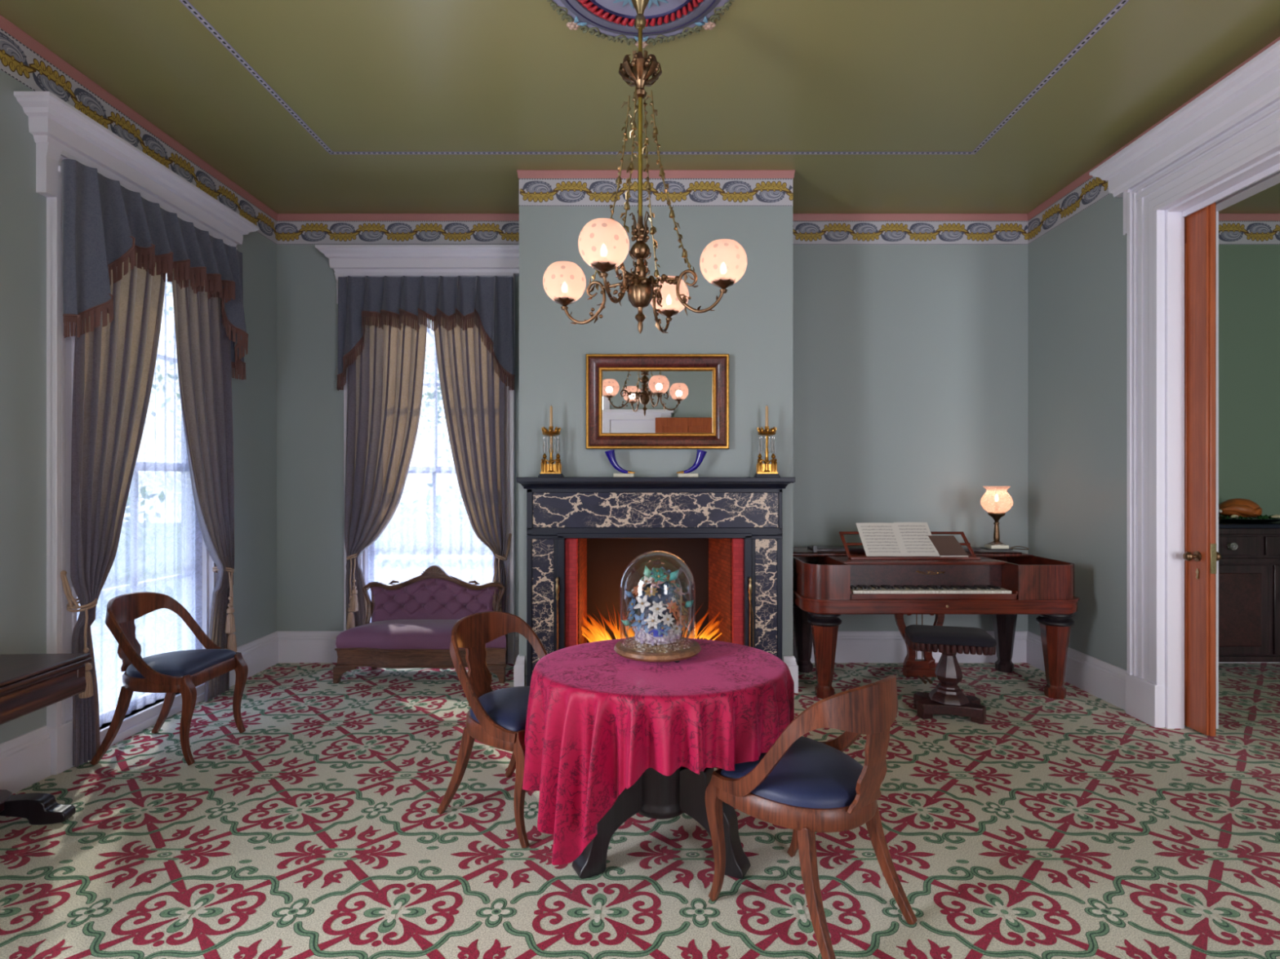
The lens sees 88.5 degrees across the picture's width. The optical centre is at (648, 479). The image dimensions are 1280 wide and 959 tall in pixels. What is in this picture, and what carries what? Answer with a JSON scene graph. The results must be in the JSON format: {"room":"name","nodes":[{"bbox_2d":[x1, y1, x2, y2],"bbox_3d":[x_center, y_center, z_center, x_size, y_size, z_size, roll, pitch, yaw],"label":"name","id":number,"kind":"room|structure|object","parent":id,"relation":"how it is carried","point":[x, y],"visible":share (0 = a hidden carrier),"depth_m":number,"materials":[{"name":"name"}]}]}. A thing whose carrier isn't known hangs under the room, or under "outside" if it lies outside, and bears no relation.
{"room":"victorian parlor","nodes":[
{"label":"victorian parlor","id":0,"kind":"room"},
{"bbox_2d":[0,69,276,743],"bbox_3d":[-3.065,-0.336,1.410,0.170,3.592,8.020,0,0,0],"label":"wall","id":1,"kind":"structure","parent":0,"point":[23,211],"depth_m":3.20,"materials":[{"name":"paint"}]},
{"bbox_2d":[0,725,50,794],"bbox_3d":[0.033,1.337,0.323,6.025,0.247,5.845,0,0,0],"label":"baseboard","id":2,"kind":"structure","parent":1,"relation":"attached to","point":[25,758],"depth_m":3.12,"materials":[{"name":"white paint"}]},
{"bbox_2d":[13,91,259,775],"bbox_3d":[-2.991,-0.186,3.918,0.358,3.292,1.666,0,0,0],"label":"window","id":3,"kind":"structure","parent":1,"relation":"in","point":[60,131],"depth_m":3.30,"materials":[{"name":"white paint"}]},
{"bbox_2d":[70,253,166,767],"bbox_3d":[-2.874,-0.034,3.604,0.110,2.963,0.635,0,0,0],"label":"curtain","id":4,"kind":"object","parent":3,"relation":"hanging from","point":[114,364],"visible":0.74,"depth_m":3.46,"materials":[{"name":"fabric"}]},
{"bbox_2d":[60,570,97,698],"bbox_3d":[-2.869,0.771,3.331,0.151,0.638,0.129,0,0,0],"label":"tieback","id":5,"kind":"object","parent":4,"relation":"attached to","point":[89,692],"visible":0.76,"depth_m":3.29,"materials":[{"name":"beige fabric"}]},
{"bbox_2d":[76,273,202,727],"bbox_3d":[-3.015,-0.070,3.918,0.036,2.850,1.020,0,0,0],"label":"lace curtain","id":6,"kind":"object","parent":3,"relation":"hanging from","point":[160,547],"visible":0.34,"depth_m":4.06,"materials":[{"name":"white fabric"}]},
{"bbox_2d":[61,159,248,380],"bbox_3d":[-2.822,-1.142,3.922,0.206,0.886,1.380,0,0,0],"label":"valance","id":7,"kind":"object","parent":3,"relation":"hanging from","point":[105,223],"visible":0.99,"depth_m":3.48,"materials":[{"name":"fabric"}]},
{"bbox_2d":[171,267,234,702],"bbox_3d":[-2.877,-0.034,4.238,0.103,2.963,0.620,0,0,0],"label":"curtain","id":8,"kind":"object","parent":3,"relation":"hanging from","point":[203,345],"visible":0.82,"depth_m":4.30,"materials":[{"name":"fabric"}]},
{"bbox_2d":[212,566,236,652],"bbox_3d":[-2.864,0.801,4.480,0.161,0.738,0.178,0,0,0],"label":"tieback","id":9,"kind":"object","parent":8,"relation":"attached to","point":[230,628],"visible":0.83,"depth_m":4.42,"materials":[{"name":"beige fabric"}]},
{"bbox_2d":[0,27,276,244],"bbox_3d":[-2.978,-1.982,3.335,0.005,0.190,3.870,0,0,0],"label":"wallpaper border","id":10,"kind":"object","parent":1,"relation":"attached to","point":[19,61],"depth_m":3.66,"materials":[{"name":"paper"}]},
{"bbox_2d":[229,631,343,687],"bbox_3d":[-2.703,1.337,4.935,0.555,0.247,0.670,0,0,0],"label":"baseboard","id":11,"kind":"structure","parent":1,"relation":"attached to","point":[264,652],"depth_m":5.24,"materials":[{"name":"white paint"}]},
{"bbox_2d":[0,662,1279,958],"bbox_3d":[1.673,1.458,1.196,11.227,0.004,8.245,0,0,0],"label":"floor","id":12,"kind":"structure","parent":0,"point":[1076,826],"depth_m":2.64,"materials":[{"name":"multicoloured carpet"}]},
{"bbox_2d":[0,653,91,825],"bbox_3d":[-2.632,1.098,2.012,0.606,0.723,1.710,0,0,-3],"label":"table","id":13,"kind":"object","parent":12,"relation":"on","point":[29,683],"visible":1,"depth_m":2.67,"materials":[{"name":"brown wood"}]},
{"bbox_2d":[89,591,248,765],"bbox_3d":[-2.594,1.042,3.580,0.540,0.842,0.516,0,0,0],"label":"chair","id":14,"kind":"object","parent":12,"relation":"on","point":[171,673],"visible":1,"depth_m":3.50,"materials":[{"name":"brown wood"}]},
{"bbox_2d":[333,564,506,683],"bbox_3d":[-1.637,1.059,4.895,1.243,0.796,0.449,0,0,0],"label":"settee","id":15,"kind":"object","parent":12,"relation":"on","point":[413,620],"visible":0.95,"depth_m":4.81,"materials":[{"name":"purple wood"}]},
{"bbox_2d":[370,578,499,622],"bbox_3d":[-1.655,0.927,5.060,1.008,0.340,0.104,0,0,0],"label":"sofa backrest","id":16,"kind":"object","parent":15,"relation":"on","point":[412,599],"depth_m":5.05,"materials":[{"name":"fabric"}]},
{"bbox_2d":[436,611,547,848],"bbox_3d":[-0.588,1.042,2.923,0.540,0.842,0.516,0,0,32],"label":"chair","id":17,"kind":"object","parent":12,"relation":"on","point":[497,718],"visible":0.68,"depth_m":2.83,"materials":[{"name":"brown wood"}]},
{"bbox_2d":[515,477,795,686],"bbox_3d":[0.049,0.721,4.718,1.833,1.478,0.805,0,0,0],"label":"fireplace","id":18,"kind":"object","parent":12,"relation":"on","point":[584,533],"visible":0.77,"depth_m":4.45,"materials":[{"name":"black stone"}]},
{"bbox_2d":[537,426,564,477],"bbox_3d":[-0.651,-0.189,4.400,0.160,0.341,0.131,0,0,0],"label":"candlestick","id":19,"kind":"object","parent":18,"relation":"on","point":[550,470],"visible":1,"depth_m":4.38,"materials":[{"name":"gold metal"}]},
{"bbox_2d":[549,404,552,426],"bbox_3d":[-0.651,-0.430,4.400,0.021,0.152,0.020,0,0,0],"label":"candle","id":20,"kind":"object","parent":19,"relation":"on","point":[551,406],"visible":0.97,"depth_m":4.39,"materials":[{"name":"wax"}]},
{"bbox_2d":[555,577,559,650],"bbox_3d":[-0.612,1.031,4.415,0.028,0.758,0.027,0,0,0],"label":"fireplace poker","id":21,"kind":"object","parent":18,"relation":"hanging from","point":[557,585],"visible":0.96,"depth_m":4.41,"materials":[{"name":"gold metal"}]},
{"bbox_2d":[604,449,635,477],"bbox_3d":[-0.192,-0.111,4.410,0.204,0.186,0.074,0,0,0],"label":"vase","id":22,"kind":"object","parent":18,"relation":"on","point":[611,455],"visible":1,"depth_m":4.39,"materials":[{"name":"blue glass"}]},
{"bbox_2d":[515,477,795,483],"bbox_3d":[0.049,0.001,4.423,1.833,0.038,0.215,0,0,0],"label":"mantel shelf","id":23,"kind":"object","parent":18,"relation":"attached to","point":[519,480],"depth_m":4.32,"materials":[{"name":"black stone"}]},
{"bbox_2d":[676,449,706,477],"bbox_3d":[0.292,-0.111,4.410,0.204,0.186,0.074,0,0,0],"label":"vase","id":24,"kind":"object","parent":18,"relation":"on","point":[700,455],"visible":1,"depth_m":4.39,"materials":[{"name":"blue glass"}]},
{"bbox_2d":[748,577,754,648],"bbox_3d":[0.692,1.031,4.415,0.041,0.758,0.027,0,0,0],"label":"tongs","id":25,"kind":"object","parent":18,"relation":"hanging from","point":[750,586],"visible":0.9,"depth_m":4.41,"materials":[{"name":"gold metal"}]},
{"bbox_2d":[753,426,780,477],"bbox_3d":[0.793,-0.189,4.400,0.160,0.341,0.131,0,0,0],"label":"candlestick","id":26,"kind":"object","parent":18,"relation":"on","point":[766,470],"visible":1,"depth_m":4.38,"materials":[{"name":"gold metal"}]},
{"bbox_2d":[764,404,768,426],"bbox_3d":[0.793,-0.430,4.400,0.021,0.152,0.020,0,0,0],"label":"candle","id":27,"kind":"object","parent":26,"relation":"on","point":[766,406],"visible":0.98,"depth_m":4.39,"materials":[{"name":"wax"}]},
{"bbox_2d":[572,766,750,879],"bbox_3d":[0.048,1.087,2.567,0.956,0.747,0.810,0,0,0],"label":"pedestal table","id":28,"kind":"object","parent":12,"relation":"on","point":[654,795],"visible":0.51,"depth_m":2.48,"materials":[{"name":"black wood"}]},
{"bbox_2d":[522,638,794,865],"bbox_3d":[0.032,1.000,2.565,1.056,0.576,0.941,0,0,0],"label":"tablecloth","id":29,"kind":"object","parent":28,"relation":"on","point":[597,717],"visible":0.91,"depth_m":2.22,"materials":[{"name":"fabric"}]},
{"bbox_2d":[613,551,701,662],"bbox_3d":[0.037,0.497,2.655,0.352,0.420,0.352,0,0,0],"label":"dome","id":30,"kind":"object","parent":29,"relation":"on","point":[676,656],"visible":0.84,"depth_m":2.52,"materials":[{"name":"clear glass"}]},
{"bbox_2d":[622,636,693,653],"bbox_3d":[0.037,0.653,2.655,0.284,0.024,0.290,0,0,0],"label":"gravel","id":31,"kind":"object","parent":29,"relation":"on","point":[682,643],"visible":0.52,"depth_m":2.58,"materials":[{"name":"gravel"}]},
{"bbox_2d":[633,619,682,646],"bbox_3d":[0.036,0.611,2.653,0.207,0.080,0.208,0,0,0],"label":"basket","id":32,"kind":"object","parent":31,"relation":"on","point":[651,637],"visible":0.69,"depth_m":2.58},
{"bbox_2d":[621,620,631,626],"bbox_3d":[-0.088,0.568,2.600,0.041,0.023,0.011,0,0,0],"label":"shell leaf","id":33,"kind":"object","parent":32,"relation":"attached to","point":[626,623],"visible":1,"depth_m":2.60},
{"bbox_2d":[640,615,648,633],"bbox_3d":[-0.007,0.558,2.557,0.074,0.070,0.032,0,0,18],"label":"flower","id":34,"kind":"object","parent":32,"relation":"in","point":[645,625],"visible":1,"depth_m":2.56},
{"bbox_2d":[638,582,677,624],"bbox_3d":[0.037,0.494,2.655,0.160,0.175,0.160,0,0,0],"label":"mound","id":35,"kind":"object","parent":32,"relation":"in","point":[664,597],"visible":0.27,"depth_m":2.59,"materials":[{"name":"blue"}]},
{"bbox_2d":[625,591,633,597],"bbox_3d":[-0.076,0.453,2.600,0.036,0.028,0.011,0,0,0],"label":"shell leaf","id":36,"kind":"object","parent":35,"relation":"attached to","point":[629,594],"visible":1,"depth_m":2.60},
{"bbox_2d":[627,608,635,622],"bbox_3d":[-0.069,0.540,2.617,0.025,0.052,0.056,0,0,-10],"label":"flower","id":37,"kind":"object","parent":35,"relation":"attached to","point":[630,615],"visible":1,"depth_m":2.62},
{"bbox_2d":[628,597,635,611],"bbox_3d":[-0.064,0.494,2.610,0.025,0.052,0.056,0,0,-14],"label":"flower","id":38,"kind":"object","parent":35,"relation":"in","point":[632,603],"visible":1,"depth_m":2.61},
{"bbox_2d":[631,612,646,631],"bbox_3d":[-0.035,0.552,2.565,0.074,0.070,0.032,0,0,32],"label":"flower","id":39,"kind":"object","parent":35,"relation":"attached to","point":[639,621],"visible":0.99,"depth_m":2.57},
{"bbox_2d":[631,582,645,595],"bbox_3d":[-0.040,0.431,2.605,0.056,0.040,0.058,0,0,20],"label":"flower","id":40,"kind":"object","parent":35,"relation":"in","point":[637,589],"visible":1,"depth_m":2.61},
{"bbox_2d":[633,595,650,613],"bbox_3d":[-0.023,0.482,2.559,0.074,0.070,0.032,0,0,26],"label":"flower","id":41,"kind":"object","parent":35,"relation":"in","point":[642,602],"visible":1,"depth_m":2.56,"materials":[{"name":"white"}]},
{"bbox_2d":[637,574,653,587],"bbox_3d":[-0.010,0.403,2.620,0.075,0.050,0.057,0,0,41],"label":"flower","id":42,"kind":"object","parent":35,"relation":"in","point":[646,579],"visible":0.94,"depth_m":2.63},
{"bbox_2d":[643,565,651,578],"bbox_3d":[-0.004,0.365,2.600,0.030,0.054,0.011,0,0,0],"label":"shell leaf","id":43,"kind":"object","parent":35,"relation":"attached to","point":[646,571],"visible":1,"depth_m":2.60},
{"bbox_2d":[644,586,657,597],"bbox_3d":[0.011,0.436,2.568,0.054,0.037,0.043,0,0,-1],"label":"flower","id":44,"kind":"object","parent":35,"relation":"in","point":[651,591],"visible":1,"depth_m":2.57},
{"bbox_2d":[644,613,661,628],"bbox_3d":[0.017,0.545,2.543,0.070,0.056,0.027,0,0,10],"label":"flower","id":45,"kind":"object","parent":35,"relation":"attached to","point":[652,621],"visible":1,"depth_m":2.54,"materials":[{"name":"white"}]},
{"bbox_2d":[647,577,664,587],"bbox_3d":[0.029,0.404,2.602,0.056,0.040,0.058,0,0,-29],"label":"flower","id":46,"kind":"object","parent":35,"relation":"in","point":[653,584],"visible":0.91,"depth_m":2.60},
{"bbox_2d":[648,600,666,617],"bbox_3d":[0.036,0.499,2.543,0.070,0.056,0.027,0,0,1],"label":"flower","id":47,"kind":"object","parent":35,"relation":"in","point":[657,608],"visible":1,"depth_m":2.54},
{"bbox_2d":[650,570,667,582],"bbox_3d":[0.042,0.381,2.600,0.056,0.040,0.058,0,0,32],"label":"flower","id":48,"kind":"object","parent":35,"relation":"in","point":[659,575],"visible":1,"depth_m":2.60,"materials":[{"name":"teal"}]},
{"bbox_2d":[661,567,671,576],"bbox_3d":[0.084,0.380,2.690,0.075,0.050,0.057,0,0,41],"label":"flower","id":49,"kind":"object","parent":35,"relation":"in","point":[668,572],"visible":0.71,"depth_m":2.68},
{"bbox_2d":[650,567,666,573],"bbox_3d":[0.037,0.367,2.654,0.060,0.020,0.067,0,0,-31],"label":"flower","id":50,"kind":"object","parent":49,"relation":"attached to","point":[660,569],"visible":0.66,"depth_m":2.66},
{"bbox_2d":[657,594,675,606],"bbox_3d":[0.074,0.473,2.587,0.074,0.070,0.032,0,0,-34],"label":"flower","id":51,"kind":"object","parent":35,"relation":"in","point":[659,595],"visible":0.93,"depth_m":2.58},
{"bbox_2d":[657,581,675,595],"bbox_3d":[0.076,0.425,2.569,0.075,0.050,0.057,0,0,-37],"label":"flower","id":52,"kind":"object","parent":35,"relation":"in","point":[665,589],"visible":1,"depth_m":2.57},
{"bbox_2d":[661,612,674,626],"bbox_3d":[0.075,0.541,2.549,0.056,0.052,0.025,0,0,-10],"label":"flower","id":53,"kind":"object","parent":35,"relation":"attached to","point":[667,619],"visible":1,"depth_m":2.55,"materials":[{"name":"white"}]},
{"bbox_2d":[665,573,675,583],"bbox_3d":[0.087,0.397,2.631,0.043,0.037,0.054,0,0,43],"label":"flower","id":54,"kind":"object","parent":35,"relation":"in","point":[668,576],"visible":0.6,"depth_m":2.63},
{"bbox_2d":[666,600,679,614],"bbox_3d":[0.096,0.497,2.561,0.056,0.052,0.025,0,0,-22],"label":"flower","id":55,"kind":"object","parent":35,"relation":"in","point":[672,606],"visible":1,"depth_m":2.56,"materials":[{"name":"orange"}]},
{"bbox_2d":[669,569,679,581],"bbox_3d":[0.102,0.378,2.600,0.040,0.048,0.012,0,0,0],"label":"shell leaf","id":56,"kind":"object","parent":35,"relation":"attached to","point":[673,575],"visible":1,"depth_m":2.60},
{"bbox_2d":[672,590,678,604],"bbox_3d":[0.109,0.467,2.630,0.027,0.056,0.070,0,0,19],"label":"flower","id":57,"kind":"object","parent":35,"relation":"in","point":[677,596],"visible":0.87,"depth_m":2.63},
{"bbox_2d":[671,584,685,595],"bbox_3d":[0.119,0.439,2.613,0.058,0.040,0.056,0,0,-10],"label":"flower","id":58,"kind":"object","parent":35,"relation":"in","point":[679,591],"visible":0.97,"depth_m":2.62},
{"bbox_2d":[672,608,686,626],"bbox_3d":[0.127,0.544,2.583,0.032,0.070,0.074,0,0,32],"label":"flower","id":59,"kind":"object","parent":35,"relation":"attached to","point":[681,618],"visible":0.98,"depth_m":2.58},
{"bbox_2d":[677,595,688,613],"bbox_3d":[0.141,0.494,2.610,0.032,0.070,0.074,0,0,18],"label":"flower","id":60,"kind":"object","parent":35,"relation":"in","point":[681,602],"visible":0.96,"depth_m":2.61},
{"bbox_2d":[684,600,693,608],"bbox_3d":[0.162,0.491,2.600,0.040,0.031,0.011,0,0,0],"label":"shell leaf","id":61,"kind":"object","parent":60,"relation":"attached to","point":[688,604],"visible":1,"depth_m":2.60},
{"bbox_2d":[681,610,688,623],"bbox_3d":[0.149,0.545,2.635,0.027,0.056,0.070,0,0,10],"label":"flower","id":62,"kind":"object","parent":35,"relation":"attached to","point":[683,613],"visible":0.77,"depth_m":2.63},
{"bbox_2d":[653,622,671,635],"bbox_3d":[0.055,0.575,2.551,0.070,0.056,0.027,0,0,-10],"label":"flower","id":63,"kind":"object","parent":32,"relation":"in","point":[660,625],"visible":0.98,"depth_m":2.55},
{"bbox_2d":[671,621,681,635],"bbox_3d":[0.112,0.584,2.582,0.056,0.052,0.025,0,0,-36],"label":"flower","id":64,"kind":"object","parent":32,"relation":"in","point":[677,630],"visible":0.96,"depth_m":2.58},
{"bbox_2d":[704,675,917,958],"bbox_3d":[0.549,1.042,2.225,0.516,0.842,0.540,0,0,-39],"label":"chair","id":65,"kind":"object","parent":12,"relation":"on","point":[806,786],"visible":1,"depth_m":2.06,"materials":[{"name":"brown wood"}]},
{"bbox_2d":[792,531,1079,699],"bbox_3d":[1.933,0.913,4.716,1.835,1.088,0.927,0,0,0],"label":"piano","id":66,"kind":"object","parent":12,"relation":"on","point":[829,583],"visible":0.95,"depth_m":4.38,"materials":[{"name":"red wood"}]},
{"bbox_2d":[855,522,939,556],"bbox_3d":[1.760,0.419,4.648,0.550,0.233,0.123,0,0,0],"label":"sheet music","id":67,"kind":"object","parent":66,"relation":"on","point":[877,539],"visible":1,"depth_m":4.64,"materials":[{"name":"paper"}]},
{"bbox_2d":[928,535,968,557],"bbox_3d":[2.109,0.469,4.629,0.257,0.148,0.078,0,0,0],"label":"book","id":68,"kind":"object","parent":66,"relation":"on","point":[947,546],"visible":0.98,"depth_m":4.62,"materials":[{"name":"paper"}]},
{"bbox_2d":[980,486,1013,550],"bbox_3d":[2.575,0.281,4.860,0.214,0.466,0.214,0,0,0],"label":"oil lamp","id":69,"kind":"object","parent":66,"relation":"on","point":[996,544],"visible":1,"depth_m":4.83,"materials":[{"name":"white glass"}]},
{"bbox_2d":[1008,546,1029,550],"bbox_3d":[2.777,0.510,4.928,0.135,0.039,0.234,0,0,29],"label":"lamp cord","id":70,"kind":"object","parent":66,"relation":"on","point":[1015,546],"visible":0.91,"depth_m":4.92,"materials":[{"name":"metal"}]},
{"bbox_2d":[904,624,996,724],"bbox_3d":[1.860,1.192,4.070,0.484,0.531,0.334,0,0,14],"label":"stool","id":71,"kind":"object","parent":12,"relation":"on","point":[947,698],"visible":1,"depth_m":3.98,"materials":[{"name":"wood"}]},
{"bbox_2d":[904,624,996,647],"bbox_3d":[1.860,0.957,4.070,0.484,0.061,0.334,0,0,14],"label":"cushion","id":72,"kind":"object","parent":71,"relation":"on","point":[917,635],"depth_m":3.96,"materials":[{"name":"fabric"}]},
{"bbox_2d":[1218,521,1279,662],"bbox_3d":[4.750,0.892,5.009,1.660,1.135,0.462,0,0,0],"label":"sideboard","id":73,"kind":"object","parent":12,"relation":"on","point":[1249,565],"visible":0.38,"depth_m":4.82,"materials":[{"name":"brown wood"}]},
{"bbox_2d":[1220,516,1279,523],"bbox_3d":[4.550,0.306,5.020,0.600,0.030,0.346,0,0,0],"label":"platter","id":74,"kind":"object","parent":73,"relation":"on","point":[1254,520],"visible":0.73,"depth_m":4.89,"materials":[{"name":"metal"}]},
{"bbox_2d":[1218,497,1262,517],"bbox_3d":[4.487,0.213,5.010,0.346,0.148,0.245,0,0,0],"label":"roast turkey","id":75,"kind":"object","parent":74,"relation":"on","point":[1244,508],"visible":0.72,"depth_m":4.95,"materials":[{"name":"food"}]},
{"bbox_2d":[1218,513,1278,519],"bbox_3d":[4.527,0.280,5.024,0.556,0.036,0.335,0,0,0],"label":"garnish","id":76,"kind":"object","parent":74,"relation":"on","point":[1265,517],"visible":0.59,"depth_m":4.92,"materials":[{"name":"plant"}]},
{"bbox_2d":[1271,514,1279,518],"bbox_3d":[4.702,0.272,4.919,0.067,0.026,0.025,0,0,23],"label":"parsnip","id":77,"kind":"object","parent":76,"relation":"on","point":[1276,516],"visible":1,"depth_m":4.91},
{"bbox_2d":[0,0,1279,213],"bbox_3d":[1.875,-2.192,1.335,9.750,0.120,8.170,0,0,0],"label":"ceiling","id":78,"kind":"structure","parent":0,"point":[363,75],"depth_m":3.58,"materials":[{"name":"paint"}]},
{"bbox_2d":[0,14,1279,221],"bbox_3d":[0.033,-2.104,1.335,6.025,0.053,7.870,0,0,0],"label":"cove","id":79,"kind":"object","parent":78,"relation":"attached to","point":[7,26],"visible":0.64,"depth_m":4.53,"materials":[{"name":"pink paint"}]},
{"bbox_2d":[546,0,734,48],"bbox_3d":[-0.034,-2.114,2.745,0.891,0.040,0.891,0,0,-23],"label":"ceiling medallion","id":80,"kind":"object","parent":78,"relation":"attached to","point":[665,20],"visible":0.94,"depth_m":3.00,"materials":[{"name":"paint"}]},
{"bbox_2d":[542,0,746,333],"bbox_3d":[-0.034,-1.373,2.745,0.698,1.493,0.698,0,0,-23],"label":"chandelier","id":81,"kind":"object","parent":80,"relation":"hanging from","point":[603,243],"visible":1,"depth_m":2.71,"materials":[{"name":"gold metal"}]},
{"bbox_2d":[179,0,1128,154],"bbox_3d":[0.026,-2.130,1.324,4.217,0.001,5.952,0,0,0],"label":"trim","id":82,"kind":"structure","parent":78,"relation":"attached to","point":[185,2],"depth_m":4.25,"materials":[{"name":"paint"}]},
{"bbox_2d":[519,206,792,686],"bbox_3d":[0.052,-0.336,4.900,1.888,3.592,0.740,0,0,0],"label":"wall","id":83,"kind":"structure","parent":0,"point":[751,323],"depth_m":4.53,"materials":[{"name":"paint"}]},
{"bbox_2d":[513,631,524,687],"bbox_3d":[-0.958,1.337,4.885,0.174,0.247,0.781,0,0,-3],"label":"baseboard","id":84,"kind":"structure","parent":83,"relation":"attached to","point":[519,666],"depth_m":4.50,"materials":[{"name":"white paint"}]},
{"bbox_2d":[519,178,792,206],"bbox_3d":[0.052,-1.982,4.527,1.888,0.190,0.005,0,0,0],"label":"wallpaper border","id":85,"kind":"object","parent":83,"relation":"attached to","point":[532,192],"depth_m":4.53,"materials":[{"name":"paper"}]},
{"bbox_2d":[586,354,728,448],"bbox_3d":[0.062,-0.535,4.501,0.978,0.648,0.058,0,0,0],"label":"mirror","id":86,"kind":"object","parent":83,"relation":"attached to","point":[633,401],"visible":1,"depth_m":4.51,"materials":[{"name":"brown wood"}]},
{"bbox_2d":[276,244,1279,631],"bbox_3d":[1.860,-0.336,5.355,9.680,3.592,0.170,0,0,0],"label":"wall","id":87,"kind":"structure","parent":0,"point":[910,362],"depth_m":5.27,"materials":[{"name":"paint"}]},
{"bbox_2d":[276,221,519,244],"bbox_3d":[-1.936,-1.982,5.268,2.088,0.190,0.005,0,0,0],"label":"trim","id":88,"kind":"structure","parent":87,"relation":"attached to","point":[288,233],"depth_m":5.27,"materials":[{"name":"paper"}]},
{"bbox_2d":[315,244,519,663],"bbox_3d":[-1.742,-0.186,5.281,1.693,3.292,0.358,0,0,0],"label":"window","id":89,"kind":"structure","parent":87,"relation":"in","point":[352,260],"depth_m":5.20,"materials":[{"name":"white paint"}]},
{"bbox_2d":[346,553,361,629],"bbox_3d":[-2.312,0.791,5.161,0.116,0.738,0.191,0,0,-32],"label":"tieback","id":90,"kind":"object","parent":89,"relation":"attached to","point":[353,605],"visible":0.91,"depth_m":5.09,"materials":[{"name":"beige fabric"}]},
{"bbox_2d":[344,315,426,630],"bbox_3d":[-2.067,-0.034,5.170,0.630,2.963,0.097,0,0,0],"label":"curtain","id":91,"kind":"object","parent":89,"relation":"hanging from","point":[385,382],"visible":0.74,"depth_m":5.16,"materials":[{"name":"fabric"}]},
{"bbox_2d":[336,275,515,391],"bbox_3d":[-1.741,-1.142,5.112,1.400,0.886,0.206,0,0,0],"label":"valance","id":92,"kind":"object","parent":89,"relation":"hanging from","point":[361,300],"visible":1,"depth_m":5.13,"materials":[{"name":"fabric"}]},
{"bbox_2d":[368,321,495,622],"bbox_3d":[-1.745,-0.070,5.305,1.040,2.850,0.036,0,0,0],"label":"lace curtain","id":93,"kind":"object","parent":89,"relation":"hanging from","point":[430,525],"visible":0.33,"depth_m":5.31,"materials":[{"name":"white fabric"}]},
{"bbox_2d":[434,315,507,663],"bbox_3d":[-1.409,-0.034,5.168,0.602,2.963,0.102,0,0,0],"label":"curtain","id":94,"kind":"object","parent":89,"relation":"hanging from","point":[473,393],"visible":0.73,"depth_m":5.16,"materials":[{"name":"fabric"}]},
{"bbox_2d":[493,533,511,611],"bbox_3d":[-1.166,0.791,5.156,0.107,0.738,0.179,0,0,26],"label":"tieback","id":95,"kind":"object","parent":89,"relation":"attached to","point":[496,556],"visible":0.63,"depth_m":5.11,"materials":[{"name":"beige fabric"}]},
{"bbox_2d":[792,221,1027,244],"bbox_3d":[2.021,-1.982,5.268,2.049,0.190,0.005,0,0,0],"label":"trim","id":96,"kind":"structure","parent":87,"relation":"attached to","point":[804,233],"depth_m":5.27,"materials":[{"name":"paper"}]},
{"bbox_2d":[783,631,1126,711],"bbox_3d":[1.988,1.337,4.690,2.115,0.247,1.160,0,0,0],"label":"baseboard","id":97,"kind":"structure","parent":87,"relation":"attached to","point":[1103,680],"depth_m":5.24,"materials":[{"name":"white paint"}]},
{"bbox_2d":[1218,221,1279,244],"bbox_3d":[4.973,-1.982,5.268,3.255,0.190,0.005,0,0,0],"label":"trim","id":98,"kind":"structure","parent":87,"relation":"attached to","point":[1230,233],"depth_m":5.27,"materials":[{"name":"paper"}]},
{"bbox_2d":[1218,213,1279,221],"bbox_3d":[4.973,-2.104,1.335,3.255,0.053,7.870,0,0,0],"label":"trim","id":99,"kind":"structure","parent":87,"relation":"attached to","point":[1222,217],"depth_m":5.26,"materials":[{"name":"pink paint"}]},
{"bbox_2d":[1218,662,1279,662],"bbox_3d":[4.973,1.337,3.135,3.255,0.247,4.270,0,0,0],"label":"baseboard","id":100,"kind":"structure","parent":87,"relation":"attached to","point":[1219,662],"depth_m":5.24,"materials":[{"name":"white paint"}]},
{"bbox_2d":[1027,193,1126,670],"bbox_3d":[3.095,-0.336,1.335,0.100,3.592,7.870,0,0,0],"label":"wall","id":101,"kind":"structure","parent":0,"point":[1077,270],"depth_m":4.60,"materials":[{"name":"paint"}]},
{"bbox_2d":[1027,176,1110,244],"bbox_3d":[3.042,-1.982,4.800,0.005,0.190,0.940,0,0,0],"label":"trim","id":102,"kind":"structure","parent":101,"relation":"attached to","point":[1094,189],"depth_m":4.76,"materials":[{"name":"paper"}]},
{"bbox_2d":[1088,40,1279,728],"bbox_3d":[3.120,-0.281,2.860,0.450,3.483,2.910,0,0,0],"label":"trim","id":103,"kind":"structure","parent":101,"relation":"attached to","point":[1222,148],"depth_m":3.86,"materials":[{"name":"white paint"}]},
{"bbox_2d":[1182,202,1222,736],"bbox_3d":[3.186,-0.061,4.301,0.199,3.018,1.197,0,0,0],"label":"door","id":104,"kind":"structure","parent":101,"relation":"in","point":[1200,556],"depth_m":3.76,"materials":[{"name":"brown wood"}]},
{"bbox_3d":[-0.170,1.282,4.786,0.056,0.315,0.387,0,0,0],"label":"andiron","id":105,"kind":"object","parent":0,"visible":0},
{"bbox_3d":[0.077,1.285,4.846,0.709,0.115,0.155,0,0,0],"label":"log","id":106,"kind":"object","parent":105,"relation":"on","visible":0},
{"bbox_2d":[582,626,719,642],"bbox_3d":[-0.019,1.034,4.777,1.341,0.532,0.306,0,0,0],"label":"flames","id":107,"kind":"object","parent":106,"relation":"on","point":[601,637],"visible":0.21,"depth_m":4.80,"materials":[{"name":"orange"}]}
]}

